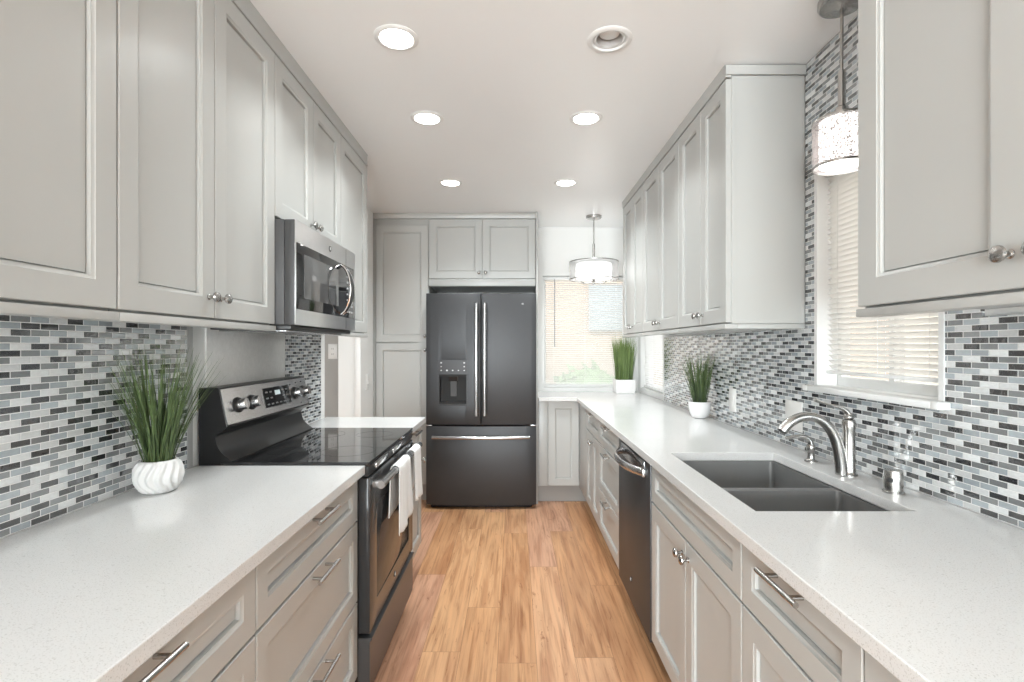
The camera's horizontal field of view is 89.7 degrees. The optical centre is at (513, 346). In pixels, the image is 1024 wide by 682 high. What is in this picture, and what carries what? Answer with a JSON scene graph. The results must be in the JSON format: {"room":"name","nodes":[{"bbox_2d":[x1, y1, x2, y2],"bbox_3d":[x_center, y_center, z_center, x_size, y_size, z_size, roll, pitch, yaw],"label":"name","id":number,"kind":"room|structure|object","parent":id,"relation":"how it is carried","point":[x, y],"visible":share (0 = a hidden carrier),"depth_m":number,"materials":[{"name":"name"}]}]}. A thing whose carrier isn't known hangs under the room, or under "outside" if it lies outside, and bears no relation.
{"room":"kitchen","nodes":[
{"label":"kitchen","id":0,"kind":"room"},
{"bbox_2d":[131,457,184,494],"bbox_3d":[-1.045,0.377,1.515,0.130,0.095,0.130,0,0,0],"label":"pot","id":1,"kind":"object","parent":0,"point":[151,475],"depth_m":1.48,"materials":[{"name":"white ceramic"}]},
{"bbox_2d":[1,327,324,538],"bbox_3d":[-1.206,0.092,1.333,0.120,2.485,3.567,0,0,0],"label":"wall","id":2,"kind":"structure","parent":0,"point":[198,332],"depth_m":1.87,"materials":[{"name":"paint"}]},
{"bbox_2d":[0,0,118,320],"bbox_3d":[-0.996,-0.604,0.766,0.299,1.091,0.750,0,0,0],"label":"upper cabinet","id":3,"kind":"object","parent":2,"relation":"attached to","point":[58,57],"visible":1,"depth_m":1.00,"materials":[{"name":"paint"}]},
{"bbox_2d":[0,315,186,538],"bbox_3d":[-1.142,0.175,0.746,0.008,0.498,2.092,0,0,0],"label":"tile backsplash","id":4,"kind":"structure","parent":2,"relation":"attached to","point":[64,450],"depth_m":1.32,"materials":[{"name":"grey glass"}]},
{"bbox_2d":[187,327,192,468],"bbox_3d":[-1.141,0.175,1.807,0.009,0.498,0.030,0,0,0],"label":"trim","id":5,"kind":"structure","parent":2,"relation":"attached to","point":[189,329],"depth_m":1.81,"materials":[{"name":"grey metal"}]},
{"bbox_2d":[107,0,275,330],"bbox_3d":[-0.996,-0.604,1.517,0.299,1.091,0.750,0,0,0],"label":"upper cabinet","id":6,"kind":"object","parent":2,"relation":"attached to","point":[195,80],"visible":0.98,"depth_m":1.44,"materials":[{"name":"paint"}]},
{"bbox_2d":[204,328,284,386],"bbox_3d":[-1.141,0.161,2.233,0.009,0.469,0.656,0,0,0],"label":"panel","id":7,"kind":"object","parent":2,"relation":"attached to","point":[249,357],"visible":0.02,"depth_m":2.15,"materials":[{"name":"silver metal"}]},
{"bbox_2d":[285,335,320,423],"bbox_3d":[-1.142,0.175,2.800,0.008,0.498,0.475,0,0,0],"label":"tile backsplash","id":8,"kind":"structure","parent":2,"relation":"attached to","point":[302,352],"depth_m":2.85,"materials":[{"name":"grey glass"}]},
{"bbox_2d":[275,55,340,245],"bbox_3d":[-0.996,-0.813,2.253,0.299,0.672,0.718,0,0,0],"label":"upper cabinet","id":9,"kind":"object","parent":2,"relation":"attached to","point":[307,144],"visible":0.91,"depth_m":2.17,"materials":[{"name":"paint"}]},
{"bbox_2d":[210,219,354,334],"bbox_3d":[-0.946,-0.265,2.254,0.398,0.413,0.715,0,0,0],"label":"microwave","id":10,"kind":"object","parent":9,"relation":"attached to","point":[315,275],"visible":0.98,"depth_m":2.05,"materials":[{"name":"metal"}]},
{"bbox_2d":[331,136,367,336],"bbox_3d":[-1.010,-0.604,2.849,0.272,1.091,0.470,0,0,0],"label":"upper cabinet","id":11,"kind":"object","parent":2,"relation":"attached to","point":[353,169],"visible":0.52,"depth_m":2.91,"materials":[{"name":"paint"}]},
{"bbox_2d":[325,335,337,417],"bbox_3d":[-1.993,0.092,4.625,1.214,2.485,0.649,0,0,0],"label":"wall","id":12,"kind":"structure","parent":0,"point":[331,365],"depth_m":4.30,"materials":[{"name":"beige paint"}]},
{"bbox_2d":[328,344,336,358],"bbox_3d":[-1.512,0.037,4.295,0.076,0.125,0.009,0,0,0],"label":"wall outlet","id":13,"kind":"object","parent":12,"relation":"attached to","point":[332,348],"visible":1,"depth_m":4.29,"materials":[{"name":"white plastic"}]},
{"bbox_2d":[338,207,372,416],"bbox_3d":[-1.295,0.092,4.505,0.180,2.485,0.889,0,0,0],"label":"wall","id":14,"kind":"structure","parent":0,"point":[346,345],"depth_m":4.10,"materials":[{"name":"paint"}]},
{"bbox_2d":[355,337,360,416],"bbox_3d":[-1.228,0.093,4.051,0.049,2.484,0.018,0,0,0],"label":"trim","id":15,"kind":"structure","parent":14,"relation":"attached to","point":[357,339],"depth_m":4.04,"materials":[{"name":"white paint"}]},
{"bbox_2d":[366,374,368,389],"bbox_3d":[-1.198,0.287,4.220,0.014,0.125,0.075,0,0,0],"label":"light switch","id":16,"kind":"object","parent":14,"relation":"attached to","point":[367,375],"visible":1,"depth_m":4.21,"materials":[{"name":"white plastic"}]},
{"bbox_2d":[373,213,535,416],"bbox_3d":[-0.521,0.018,4.429,1.416,2.334,0.032,0,0,0],"label":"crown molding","id":17,"kind":"structure","parent":14,"relation":"attached to","point":[375,215],"depth_m":4.42,"materials":[{"name":"paint"}]},
{"bbox_2d":[374,500,670,681],"bbox_3d":[-0.642,1.365,0.175,3.915,0.060,9.790,0,0,0],"label":"floor","id":18,"kind":"structure","parent":0,"point":[536,593],"depth_m":2.63,"materials":[{"name":"brown wood"}]},
{"bbox_2d":[122,568,254,681],"bbox_3d":[-0.835,0.896,0.755,0.620,0.877,0.730,0,0,0],"label":"base cabinet","id":19,"kind":"object","parent":18,"relation":"on","point":[218,645],"visible":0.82,"depth_m":0.98,"materials":[{"name":"paint"}]},
{"bbox_2d":[253,481,356,681],"bbox_3d":[-0.835,0.896,1.485,0.620,0.877,0.726,0,0,0],"label":"base cabinet","id":20,"kind":"object","parent":18,"relation":"on","point":[306,589],"visible":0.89,"depth_m":1.45,"materials":[{"name":"paint"}]},
{"bbox_2d":[0,466,364,681],"bbox_3d":[-0.836,0.441,0.774,0.604,0.032,2.148,0,0,0],"label":"countertop","id":21,"kind":"structure","parent":20,"relation":"on","point":[91,593],"depth_m":1.02,"materials":[{"name":"white stone"}]},
{"bbox_2d":[98,345,224,494],"bbox_3d":[-1.009,0.205,1.528,0.251,0.440,0.343,0,0,0],"label":"potted grass","id":22,"kind":"object","parent":21,"relation":"on","point":[160,471],"depth_m":1.48,"materials":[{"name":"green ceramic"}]},
{"bbox_2d":[199,376,421,681],"bbox_3d":[-0.802,0.741,2.248,0.668,1.188,0.792,0,0,0],"label":"range","id":23,"kind":"object","parent":18,"relation":"on","point":[261,422],"visible":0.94,"depth_m":2.04,"materials":[{"name":"black metal"}]},
{"bbox_2d":[265,388,289,404],"bbox_3d":[-1.044,0.218,2.276,0.013,0.057,0.210,0,0,0],"label":"control panel","id":24,"kind":"object","parent":23,"relation":"attached to","point":[273,396],"depth_m":2.27,"materials":[{"name":"black plastic"}]},
{"bbox_2d":[221,428,412,465],"bbox_3d":[-0.787,0.422,2.248,0.535,0.016,0.792,0,0,0],"label":"cooktop","id":25,"kind":"object","parent":23,"relation":"in","point":[301,446],"depth_m":2.10,"materials":[{"name":"black glass"}]},
{"bbox_2d":[388,455,413,535],"bbox_3d":[-0.475,0.618,2.182,0.057,0.279,0.253,0,0,0],"label":"dish towel","id":26,"kind":"object","parent":23,"relation":"hanging from","point":[400,487],"visible":0.98,"depth_m":2.15,"materials":[{"name":"white fabric"}]},
{"bbox_2d":[406,444,422,500],"bbox_3d":[-0.476,0.606,2.486,0.057,0.254,0.186,0,0,0],"label":"dish towel","id":27,"kind":"object","parent":23,"relation":"hanging from","point":[416,459],"visible":0.8,"depth_m":2.48,"materials":[{"name":"white fabric"}]},
{"bbox_2d":[375,219,437,499],"bbox_3d":[-0.982,0.093,4.671,0.494,2.484,0.556,0,0,0],"label":"pantry cabinet","id":28,"kind":"object","parent":18,"relation":"on","point":[401,245],"visible":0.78,"depth_m":4.44,"materials":[{"name":"paint"}]},
{"bbox_2d":[411,427,425,557],"bbox_3d":[-0.835,0.896,2.884,0.620,0.877,0.471,0,0,0],"label":"base cabinet","id":29,"kind":"object","parent":18,"relation":"on","point":[416,436],"visible":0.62,"depth_m":2.99,"materials":[{"name":"paint"}]},
{"bbox_2d":[308,417,425,433],"bbox_3d":[-0.836,0.441,2.888,0.604,0.032,0.480,0,0,0],"label":"countertop","id":30,"kind":"structure","parent":29,"relation":"on","point":[415,423],"depth_m":2.90,"materials":[{"name":"white stone"}]},
{"bbox_2d":[426,293,535,506],"bbox_3d":[-0.271,0.447,4.536,0.907,1.777,0.787,0,0,0],"label":"refrigerator","id":31,"kind":"object","parent":18,"relation":"on","point":[481,347],"visible":1,"depth_m":4.22,"materials":[{"name":"metal"}]},
{"bbox_2d":[534,212,537,503],"bbox_3d":[0.196,0.093,4.665,0.017,2.484,0.569,0,0,0],"label":"panel","id":32,"kind":"object","parent":18,"relation":"on","point":[536,286],"visible":0.49,"depth_m":4.38,"materials":[{"name":"paint"}]},
{"bbox_2d":[538,401,586,500],"bbox_3d":[0.701,0.896,4.448,0.988,0.877,1.003,0,0,0],"label":"base cabinet","id":33,"kind":"object","parent":18,"relation":"on","point":[562,425],"visible":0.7,"depth_m":4.38,"materials":[{"name":"paint"}]},
{"bbox_2d":[538,391,1023,681],"bbox_3d":[0.697,0.441,2.325,0.980,0.032,5.249,0,0,0],"label":"countertop","id":34,"kind":"structure","parent":33,"relation":"on","point":[932,589],"depth_m":1.07,"materials":[{"name":"white stone"}]},
{"bbox_2d":[613,379,635,392],"bbox_3d":[1.022,0.363,4.790,0.176,0.124,0.176,0,0,0],"label":"pot","id":35,"kind":"object","parent":34,"relation":"on","point":[619,385],"depth_m":4.70,"materials":[{"name":"white ceramic"}]},
{"bbox_2d":[611,334,638,392],"bbox_3d":[1.021,0.146,4.778,0.260,0.558,0.245,0,0,-16],"label":"potted grass","id":36,"kind":"object","parent":34,"relation":"on","point":[623,382],"depth_m":4.72,"materials":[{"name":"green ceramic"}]},
{"bbox_2d":[681,349,716,418],"bbox_3d":[1.083,0.217,3.083,0.200,0.415,0.232,0,0,0],"label":"potted grass","id":37,"kind":"object","parent":34,"relation":"on","point":[699,407],"depth_m":3.04,"materials":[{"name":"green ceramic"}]},
{"bbox_2d":[683,461,886,510],"bbox_3d":[0.836,0.564,1.703,0.427,0.212,0.742,0,0,0],"label":"sink","id":38,"kind":"object","parent":34,"relation":"in","point":[761,485],"visible":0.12,"depth_m":1.77,"materials":[{"name":"metal"}]},
{"bbox_2d":[683,461,832,487],"bbox_3d":[0.836,0.564,1.872,0.421,0.212,0.404,0,0,0],"label":"basin","id":39,"kind":"object","parent":38,"relation":"in","point":[726,474],"depth_m":2.07,"materials":[{"name":"silver metal"}]},
{"bbox_2d":[727,491,886,510],"bbox_3d":[0.836,0.564,1.491,0.421,0.212,0.318,0,0,0],"label":"basin","id":40,"kind":"object","parent":38,"relation":"in","point":[756,500],"depth_m":1.64,"materials":[{"name":"silver metal"}]},
{"bbox_2d":[785,434,817,462],"bbox_3d":[1.068,0.375,1.915,0.118,0.099,0.046,0,0,0],"label":"soap dispenser","id":41,"kind":"object","parent":34,"relation":"on","point":[810,447],"visible":1,"depth_m":1.91,"materials":[{"name":"silver metal"}]},
{"bbox_2d":[777,398,857,476],"bbox_3d":[1.007,0.296,1.710,0.262,0.258,0.052,0,0,0],"label":"kitchen faucet","id":42,"kind":"object","parent":34,"relation":"on","point":[844,449],"visible":1,"depth_m":1.70,"materials":[{"name":"silver metal"}]},
{"bbox_2d":[882,468,904,494],"bbox_3d":[1.108,0.392,1.504,0.056,0.066,0.056,0,0,0],"label":"air gap","id":43,"kind":"object","parent":34,"relation":"on","point":[893,479],"visible":1,"depth_m":1.49,"materials":[{"name":"silver metal"}]},
{"bbox_2d":[586,411,599,526],"bbox_3d":[0.857,0.896,3.655,0.676,0.877,0.580,0,0,0],"label":"base cabinet","id":44,"kind":"object","parent":18,"relation":"on","point":[593,442],"visible":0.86,"depth_m":3.60,"materials":[{"name":"paint"}]},
{"bbox_2d":[599,421,618,568],"bbox_3d":[0.857,0.896,3.040,0.676,0.877,0.646,0,0,0],"label":"base cabinet","id":45,"kind":"object","parent":18,"relation":"on","point":[609,442],"visible":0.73,"depth_m":3.02,"materials":[{"name":"paint"}]},
{"bbox_2d":[614,438,652,642],"bbox_3d":[0.815,0.897,2.398,0.671,0.876,0.625,0,0,0],"label":"dishwasher","id":46,"kind":"object","parent":18,"relation":"on","point":[635,474],"visible":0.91,"depth_m":2.32,"materials":[{"name":"metal"}]},
{"bbox_2d":[652,461,809,681],"bbox_3d":[0.859,0.896,1.668,0.671,0.877,0.822,0,0,0],"label":"base cabinet","id":47,"kind":"object","parent":18,"relation":"on","point":[697,603],"visible":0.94,"depth_m":1.61,"materials":[{"name":"paint"}]},
{"bbox_2d":[742,545,864,681],"bbox_3d":[0.857,0.896,1.038,0.676,0.877,0.435,0,0,0],"label":"base cabinet","id":48,"kind":"object","parent":18,"relation":"on","point":[785,638],"visible":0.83,"depth_m":1.05,"materials":[{"name":"paint"}]},
{"bbox_2d":[865,651,900,681],"bbox_3d":[0.857,0.896,0.589,0.676,0.877,0.458,0,0,0],"label":"base cabinet","id":49,"kind":"object","parent":18,"relation":"on","point":[874,671],"visible":0.02,"depth_m":0.79,"materials":[{"name":"paint"}]},
{"bbox_2d":[250,0,857,226],"bbox_3d":[-0.642,-1.210,0.175,3.915,0.120,9.790,0,0,0],"label":"ceiling","id":50,"kind":"structure","parent":0,"point":[506,79],"depth_m":2.22,"materials":[{"name":"paint"}]},
{"bbox_2d":[231,0,367,165],"bbox_3d":[-0.887,-1.115,1.363,0.022,0.067,3.447,0,0,0],"label":"crown molding","id":51,"kind":"structure","parent":50,"relation":"attached to","point":[245,7],"depth_m":2.06,"materials":[{"name":"paint"}]},
{"bbox_2d":[374,24,418,50],"bbox_3d":[-0.437,-1.144,1.915,0.164,0.010,0.164,0,0,0],"label":"recessed light","id":52,"kind":"object","parent":50,"relation":"in","point":[395,37],"visible":1,"depth_m":1.90,"materials":[{"name":"white plastic"}]},
{"bbox_2d":[410,111,442,125],"bbox_3d":[-0.437,-1.144,2.586,0.164,0.010,0.164,0,0,0],"label":"recessed light","id":53,"kind":"object","parent":50,"relation":"in","point":[429,118],"visible":1,"depth_m":2.57,"materials":[{"name":"white plastic"}]},
{"bbox_2d":[439,179,461,186],"bbox_3d":[-0.444,-1.144,3.600,0.164,0.010,0.164,0,0,0],"label":"recessed light","id":54,"kind":"object","parent":50,"relation":"in","point":[445,182],"visible":1,"depth_m":3.58,"materials":[{"name":"white"}]},
{"bbox_2d":[554,179,577,186],"bbox_3d":[0.363,-1.144,3.600,0.164,0.010,0.164,0,0,0],"label":"recessed light","id":55,"kind":"object","parent":50,"relation":"in","point":[562,182],"visible":1,"depth_m":3.58,"materials":[{"name":"white"}]},
{"bbox_2d":[570,111,602,125],"bbox_3d":[0.361,-1.144,2.586,0.164,0.010,0.164,0,0,0],"label":"recessed light","id":56,"kind":"object","parent":50,"relation":"in","point":[583,118],"visible":1,"depth_m":2.57,"materials":[{"name":"white plastic"}]},
{"bbox_2d":[569,214,618,284],"bbox_3d":[0.700,-0.848,4.520,0.430,0.603,0.430,0,0,0],"label":"drum pendant","id":57,"kind":"object","parent":50,"relation":"hanging from","point":[593,270],"visible":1,"depth_m":4.42,"materials":[{"name":"white fabric"}]},
{"bbox_2d":[587,25,632,52],"bbox_3d":[0.357,-1.180,1.925,0.168,0.074,0.168,0,0,0],"label":"recessed light","id":58,"kind":"object","parent":50,"relation":"in","point":[605,37],"visible":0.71,"depth_m":1.94,"materials":[{"name":"silver metal"}]},
{"bbox_2d":[811,0,857,175],"bbox_3d":[1.082,-0.872,1.700,0.174,0.556,0.174,0,0,0],"label":"pendant light","id":59,"kind":"object","parent":50,"relation":"hanging from","point":[837,134],"visible":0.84,"depth_m":1.68,"materials":[{"name":"white glass"}]},
{"bbox_2d":[819,112,857,171],"bbox_3d":[1.082,-0.673,1.700,0.132,0.153,0.132,0,0,0],"label":"diffuser","id":60,"kind":"object","parent":59,"relation":"attached to","point":[835,133],"depth_m":1.65,"materials":[{"name":"white glass"}]},
{"bbox_2d":[533,227,637,390],"bbox_3d":[-0.642,0.092,5.010,3.915,2.485,0.120,0,0,0],"label":"wall","id":61,"kind":"structure","parent":0,"point":[557,246],"depth_m":4.95,"materials":[{"name":"paint"}]},
{"bbox_2d":[429,219,535,292],"bbox_3d":[-0.274,-0.836,4.671,0.920,0.626,0.556,0,0,0],"label":"upper cabinet","id":62,"kind":"object","parent":61,"relation":"attached to","point":[466,255],"visible":1,"depth_m":4.44,"materials":[{"name":"paint"}]},
{"bbox_2d":[543,277,626,386],"bbox_3d":[0.688,-0.147,5.037,0.825,1.075,0.035,0,0,0],"label":"window","id":63,"kind":"structure","parent":61,"relation":"in","point":[543,277],"depth_m":5.02,"materials":[{"name":"white paint"}]},
{"bbox_2d":[544,278,625,386],"bbox_3d":[0.688,-0.142,4.980,0.799,1.055,0.048,0,0,0],"label":"window blind","id":64,"kind":"object","parent":63,"relation":"attached to","point":[559,370],"visible":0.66,"depth_m":4.98,"materials":[{"name":"white paint"}]},
{"bbox_2d":[688,400,710,418],"bbox_3d":[1.110,0.375,3.080,0.128,0.100,0.128,0,0,0],"label":"pot","id":65,"kind":"object","parent":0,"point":[699,409],"depth_m":3.03,"materials":[{"name":"white ceramic"}]},
{"bbox_2d":[638,306,1023,529],"bbox_3d":[1.255,0.092,0.175,0.120,2.485,9.550,0,0,0],"label":"wall","id":66,"kind":"structure","parent":0,"point":[1012,310],"depth_m":2.72,"materials":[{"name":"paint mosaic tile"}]},
{"bbox_2d":[623,185,683,337],"bbox_3d":[1.014,-0.612,3.782,0.360,1.074,0.620,0,0,0],"label":"upper cabinet","id":67,"kind":"object","parent":66,"relation":"attached to","point":[633,211],"visible":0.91,"depth_m":3.73,"materials":[{"name":"paint"}]},
{"bbox_2d":[649,356,662,389],"bbox_3d":[1.282,-0.152,4.495,0.035,1.065,0.730,0,0,0],"label":"window","id":68,"kind":"structure","parent":66,"relation":"in","point":[652,356],"depth_m":4.82,"materials":[{"name":"white paint"}]},
{"bbox_2d":[644,335,662,391],"bbox_3d":[1.231,-0.148,4.495,0.036,1.043,0.704,0,0,0],"label":"window blind","id":69,"kind":"object","parent":68,"relation":"attached to","point":[654,344],"visible":0.32,"depth_m":4.50,"materials":[{"name":"white paint"}]},
{"bbox_2d":[642,139,733,335],"bbox_3d":[1.014,-0.612,3.091,0.360,1.074,0.759,0,0,0],"label":"upper cabinet","id":70,"kind":"object","parent":66,"relation":"attached to","point":[661,188],"visible":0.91,"depth_m":3.02,"materials":[{"name":"paint"}]},
{"bbox_2d":[622,65,806,208],"bbox_3d":[1.022,-1.125,3.091,0.329,0.049,2.006,0,0,0],"label":"crown molding","id":71,"kind":"structure","parent":66,"relation":"attached to","point":[725,73],"depth_m":2.25,"materials":[{"name":"paint"}]},
{"bbox_2d":[678,75,804,332],"bbox_3d":[1.014,-0.612,2.404,0.360,1.074,0.610,0,0,0],"label":"upper cabinet","id":72,"kind":"object","parent":66,"relation":"attached to","point":[742,157],"visible":0.98,"depth_m":2.10,"materials":[{"name":"paint"}]},
{"bbox_2d":[664,14,1023,528],"bbox_3d":[1.191,-0.362,1.885,0.008,1.574,4.370,0,0,0],"label":"tile backsplash","id":73,"kind":"structure","parent":66,"relation":"attached to","point":[969,455],"depth_m":1.67,"materials":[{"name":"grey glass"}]},
{"bbox_2d":[729,388,735,411],"bbox_3d":[1.182,0.287,2.790,0.009,0.125,0.080,0,0,0],"label":"wall switch","id":74,"kind":"object","parent":73,"relation":"attached to","point":[732,392],"visible":1,"depth_m":2.77,"materials":[{"name":"white plastic"}]},
{"bbox_2d":[785,399,802,432],"bbox_3d":[1.183,0.290,2.180,0.008,0.125,0.128,0,0,0],"label":"outlet cover","id":75,"kind":"object","parent":73,"relation":"attached to","point":[792,407],"visible":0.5,"depth_m":2.17,"materials":[{"name":"white plastic"}]},
{"bbox_2d":[802,166,950,409],"bbox_3d":[1.225,-0.267,1.727,0.150,0.878,0.658,0,0,0],"label":"window","id":76,"kind":"structure","parent":66,"relation":"in","point":[891,385],"depth_m":2.01,"materials":[{"name":"white paint"}]},
{"bbox_2d":[825,167,937,382],"bbox_3d":[1.231,-0.291,1.725,0.036,0.788,0.574,0,0,0],"label":"window blind","id":77,"kind":"object","parent":76,"relation":"attached to","point":[844,188],"visible":0.36,"depth_m":1.86,"materials":[{"name":"white paint"}]},
{"bbox_2d":[856,0,1023,316],"bbox_3d":[1.014,-0.612,0.865,0.360,1.074,0.869,0,0,0],"label":"upper cabinet","id":78,"kind":"object","parent":66,"relation":"attached to","point":[941,82],"visible":1,"depth_m":1.06,"materials":[{"name":"paint"}]},
{"bbox_3d":[3.000,1.560,4.000,18.000,0.150,20.000,0,0,0],"label":"ground","id":79,"kind":"structure","parent":0,"visible":0},
{"bbox_2d":[546,279,888,385],"bbox_3d":[2.500,-0.690,9.150,15.000,4.350,0.300,0,0,0],"label":"wall","id":80,"kind":"structure","parent":79,"relation":"on","point":[853,279],"depth_m":9.00,"materials":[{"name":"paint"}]},
{"bbox_2d":[589,284,622,330],"bbox_3d":[1.625,-0.685,8.955,0.650,0.800,0.050,0,0,0],"label":"window","id":81,"kind":"structure","parent":80,"relation":"in","point":[589,284],"depth_m":8.93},
{"bbox_2d":[905,316,937,383],"bbox_3d":[2.475,-0.590,0.075,0.250,4.150,6.150,0,0,0],"label":"wall","id":82,"kind":"structure","parent":79,"relation":"on","point":[931,316],"depth_m":2.97,"materials":[{"name":"beige paint"}]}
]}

